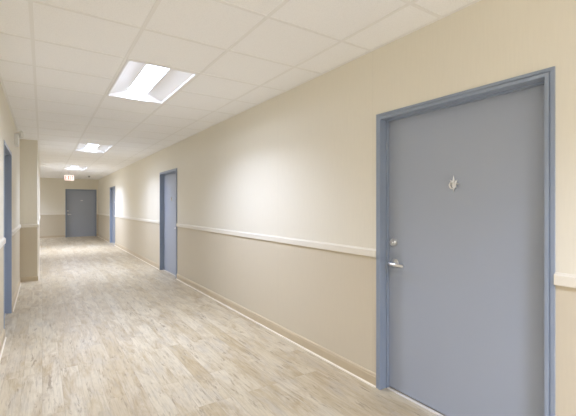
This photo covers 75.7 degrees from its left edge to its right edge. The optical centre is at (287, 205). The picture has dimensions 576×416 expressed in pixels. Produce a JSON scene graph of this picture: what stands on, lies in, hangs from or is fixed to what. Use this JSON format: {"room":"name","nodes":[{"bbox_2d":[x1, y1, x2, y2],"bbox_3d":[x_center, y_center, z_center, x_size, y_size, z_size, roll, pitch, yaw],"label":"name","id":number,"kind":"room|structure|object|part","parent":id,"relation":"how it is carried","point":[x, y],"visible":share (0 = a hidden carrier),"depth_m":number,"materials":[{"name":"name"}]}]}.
{"room":"apartment building corridor","nodes":[
{"label":"apartment building corridor","id":0,"kind":"room"},
{"bbox_2d":[0,82,19,338],"bbox_3d":[-1.096,-0.008,0.851,0.220,2.764,13.630,0,0,-34],"label":"wall","id":1,"kind":"structure","parent":0,"point":[7,125],"depth_m":4.66,"materials":[{"name":"beige paint"}]},
{"bbox_2d":[0,237,5,248],"bbox_3d":[-0.140,0.358,-0.375,0.018,0.061,10.130,0,0,-34],"label":"chair rail","id":2,"kind":"object","parent":1,"relation":"attached to","point":[3,240],"visible":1,"depth_m":3.58,"materials":[{"name":"beige"}]},
{"bbox_2d":[0,329,6,360],"bbox_3d":[-0.138,1.323,-0.373,0.024,0.101,10.130,0,0,-34],"label":"baseboard","id":3,"kind":"structure","parent":1,"relation":"attached to","point":[3,338],"depth_m":3.58,"materials":[{"name":"beige wood"}]},
{"bbox_2d":[4,140,11,328],"bbox_3d":[-3.332,0.343,4.261,0.185,2.062,1.125,0,0,-34],"label":"door","id":4,"kind":"structure","parent":1,"relation":"in","point":[7,153],"depth_m":4.72,"materials":[{"name":"blue metal"}]},
{"bbox_2d":[12,278,20,311],"bbox_3d":[-4.154,1.323,5.678,0.024,0.101,2.145,0,0,-34],"label":"baseboard","id":5,"kind":"structure","parent":1,"relation":"attached to","point":[15,297],"depth_m":5.45,"materials":[{"name":"beige"}]},
{"bbox_2d":[12,225,20,235],"bbox_3d":[-4.156,0.358,5.676,0.018,0.061,2.145,0,0,-34],"label":"chair rail","id":6,"kind":"object","parent":1,"relation":"attached to","point":[18,227],"visible":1,"depth_m":5.41,"materials":[{"name":"beige"}]},
{"bbox_2d":[14,131,23,146],"bbox_3d":[-3.950,-0.986,5.444,0.105,0.210,0.280,0,0,-34],"label":"emergency light","id":7,"kind":"object","parent":1,"relation":"attached to","point":[20,134],"visible":1,"depth_m":5.34,"materials":[{"name":"white plastic"}]},
{"bbox_2d":[20,139,39,276],"bbox_3d":[-7.869,-0.008,8.808,3.228,2.764,7.120,0,0,-34],"label":"wall","id":8,"kind":"structure","parent":0,"point":[29,156],"depth_m":6.67,"materials":[{"name":"beige paint"}]},
{"bbox_2d":[20,276,37,282],"bbox_3d":[-4.653,1.323,6.655,0.273,0.101,0.024,0,0,-34],"label":"baseboard","id":9,"kind":"structure","parent":8,"relation":"attached to","point":[31,278],"depth_m":6.66,"materials":[{"name":"beige"}]},
{"bbox_2d":[20,224,37,227],"bbox_3d":[-4.654,0.358,6.658,0.273,0.061,0.018,0,0,-34],"label":"chair rail","id":10,"kind":"object","parent":8,"relation":"attached to","point":[22,225],"visible":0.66,"depth_m":6.65,"materials":[{"name":"beige wood"}]},
{"bbox_2d":[38,246,40,280],"bbox_3d":[-6.514,1.323,9.707,0.024,0.101,7.120,0,0,-34],"label":"baseboard","id":11,"kind":"structure","parent":8,"relation":"attached to","point":[39,246],"depth_m":8.32,"materials":[{"name":"beige"}]},
{"bbox_2d":[40,178,97,235],"bbox_3d":[-10.928,-0.008,15.390,5.411,2.764,0.220,0,0,-34],"label":"wall","id":12,"kind":"structure","parent":0,"point":[52,190],"depth_m":15.89,"materials":[{"name":"beige paint"}]},
{"bbox_2d":[40,235,64,238],"bbox_3d":[-11.391,1.323,14.937,4.138,0.101,0.024,0,0,-34],"label":"baseboard","id":13,"kind":"structure","parent":12,"relation":"attached to","point":[56,236],"depth_m":15.86,"materials":[{"name":"beige"}]},
{"bbox_2d":[40,213,64,214],"bbox_3d":[-11.392,0.358,14.939,4.138,0.061,0.018,0,0,-34],"label":"chair rail","id":14,"kind":"object","parent":12,"relation":"attached to","point":[54,213],"visible":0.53,"depth_m":15.89,"materials":[{"name":"beige wood"}]},
{"bbox_2d":[65,189,95,236],"bbox_3d":[-9.217,0.322,16.493,1.206,2.105,0.195,0,0,-34],"label":"door","id":15,"kind":"structure","parent":12,"relation":"in","point":[80,204],"depth_m":16.47,"materials":[{"name":"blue metal"}]},
{"bbox_2d":[0,236,445,415],"bbox_3d":[-4.213,1.424,5.291,5.831,0.100,24.476,0,0,-34],"label":"floor","id":16,"kind":"structure","parent":0,"point":[102,330],"depth_m":3.38,"materials":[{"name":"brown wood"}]},
{"bbox_2d":[0,0,480,179],"bbox_3d":[-4.216,-1.286,5.277,5.451,0.199,24.096,0,0,-34],"label":"ceiling","id":17,"kind":"structure","parent":0,"point":[60,60],"depth_m":2.94,"materials":[{"name":"tile"}]},
{"bbox_2d":[64,172,73,180],"bbox_3d":[-7.641,-1.034,12.932,0.296,0.306,0.120,0,0,-34],"label":"exit sign","id":18,"kind":"object","parent":17,"relation":"hanging from","point":[69,177],"visible":0.99,"depth_m":12.91,"materials":[{"name":"white plastic"}]},
{"bbox_2d":[64,166,87,169],"bbox_3d":[-6.669,-1.234,11.625,0.593,0.100,1.170,0,0,-34],"label":"ceiling light","id":19,"kind":"object","parent":17,"relation":"attached to","point":[66,167],"visible":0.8,"depth_m":12.02,"materials":[{"name":"white plastic"}]},
{"bbox_2d":[74,143,111,152],"bbox_3d":[-4.024,-1.234,7.639,0.593,0.100,1.170,0,0,-34],"label":"ceiling light","id":20,"kind":"object","parent":17,"relation":"attached to","point":[85,147],"visible":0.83,"depth_m":7.92,"materials":[{"name":"white plastic"}]},
{"bbox_3d":[-4.179,-1.226,7.536,0.177,0.059,1.108,0,0,-34],"label":"panel","id":21,"kind":"part","parent":20,"relation":"part of","materials":[{"name":"white"}]},
{"bbox_3d":[-4.330,-1.224,8.100,0.559,0.062,0.029,0,0,-34],"label":"plate","id":22,"kind":"part","parent":20,"relation":"part of","materials":[{"name":"white"}]},
{"bbox_3d":[-3.869,-1.226,7.742,0.177,0.059,1.108,0,0,-34],"label":"panel","id":23,"kind":"part","parent":20,"relation":"part of","materials":[{"name":"white"}]},
{"bbox_2d":[107,59,197,103],"bbox_3d":[-1.378,-1.234,3.653,0.593,0.100,1.170,0,0,-34],"label":"ceiling light","id":24,"kind":"object","parent":17,"relation":"attached to","point":[141,81],"visible":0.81,"depth_m":3.70,"materials":[{"name":"white plastic"}]},
{"bbox_3d":[-1.533,-1.226,3.550,0.177,0.059,1.108,0,0,-34],"label":"panel","id":25,"kind":"part","parent":24,"relation":"part of","materials":[{"name":"white"}]},
{"bbox_3d":[-1.684,-1.224,4.114,0.559,0.062,0.029,0,0,-34],"label":"plate","id":26,"kind":"part","parent":24,"relation":"part of","materials":[{"name":"white"}]},
{"bbox_3d":[-1.223,-1.226,3.756,0.177,0.059,1.108,0,0,-34],"label":"panel","id":27,"kind":"part","parent":24,"relation":"part of","materials":[{"name":"white"}]},
{"bbox_2d":[98,0,575,415],"bbox_3d":[-1.875,-0.008,6.842,0.220,2.764,24.476,0,0,-34],"label":"wall","id":28,"kind":"structure","parent":0,"point":[300,162],"depth_m":3.28,"materials":[{"name":"beige paint"}]},
{"bbox_2d":[98,234,109,242],"bbox_3d":[-7.637,1.323,15.302,0.024,0.101,3.507,0,0,-34],"label":"baseboard","id":29,"kind":"structure","parent":28,"relation":"attached to","point":[100,236],"depth_m":14.98,"materials":[{"name":"beige"}]},
{"bbox_2d":[110,186,114,244],"bbox_3d":[-6.265,0.343,13.406,0.195,2.062,1.169,0,0,-34],"label":"door","id":30,"kind":"structure","parent":28,"relation":"in","point":[112,189],"depth_m":13.82,"materials":[{"name":"blue metal"}]},
{"bbox_2d":[115,243,159,269],"bbox_3d":[-4.390,1.323,10.411,0.024,0.101,5.896,0,0,-34],"label":"baseboard","id":31,"kind":"structure","parent":28,"relation":"attached to","point":[157,266],"depth_m":9.51,"materials":[{"name":"beige wood"}]},
{"bbox_2d":[115,215,159,223],"bbox_3d":[-4.388,0.358,10.412,0.018,0.061,5.896,0,0,-34],"label":"chair rail","id":32,"kind":"object","parent":28,"relation":"attached to","point":[124,217],"visible":1,"depth_m":9.52,"materials":[{"name":"beige wood"}]},
{"bbox_2d":[160,168,176,277],"bbox_3d":[-2.346,0.332,7.501,0.195,2.085,1.214,0,0,-34],"label":"door","id":33,"kind":"structure","parent":28,"relation":"in","point":[168,179],"depth_m":7.70,"materials":[{"name":"blue metal"}]},
{"bbox_2d":[176,274,375,387],"bbox_3d":[-0.713,1.323,4.869,0.024,0.101,4.978,0,0,-34],"label":"baseboard","id":34,"kind":"structure","parent":28,"relation":"attached to","point":[357,371],"depth_m":3.67,"materials":[{"name":"beige wood"}]},
{"bbox_2d":[176,223,375,256],"bbox_3d":[-0.710,0.358,4.871,0.018,0.061,4.978,0,0,-34],"label":"chair rail","id":35,"kind":"object","parent":28,"relation":"attached to","point":[363,251],"visible":1,"depth_m":3.66,"materials":[{"name":"beige wood"}]},
{"bbox_2d":[376,66,554,415],"bbox_3d":[1.066,0.343,2.361,0.195,2.062,1.169,0,0,-34],"label":"door","id":36,"kind":"structure","parent":28,"relation":"in","point":[465,180],"depth_m":2.28,"materials":[{"name":"blue metal"}]},
{"bbox_3d":[0.788,0.426,2.697,0.077,0.068,0.153,0,0,-34],"label":"lever handle","id":37,"kind":"part","parent":36,"relation":"part of","materials":[{"name":"silver metal"}]},
{"bbox_2d":[554,272,575,287],"bbox_3d":[2.998,0.358,-0.715,0.018,0.061,6.093,0,0,-34],"label":"chair rail","id":38,"kind":"object","parent":28,"relation":"attached to","point":[560,279],"visible":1,"depth_m":1.78,"materials":[{"name":"beige wood"}]}
]}

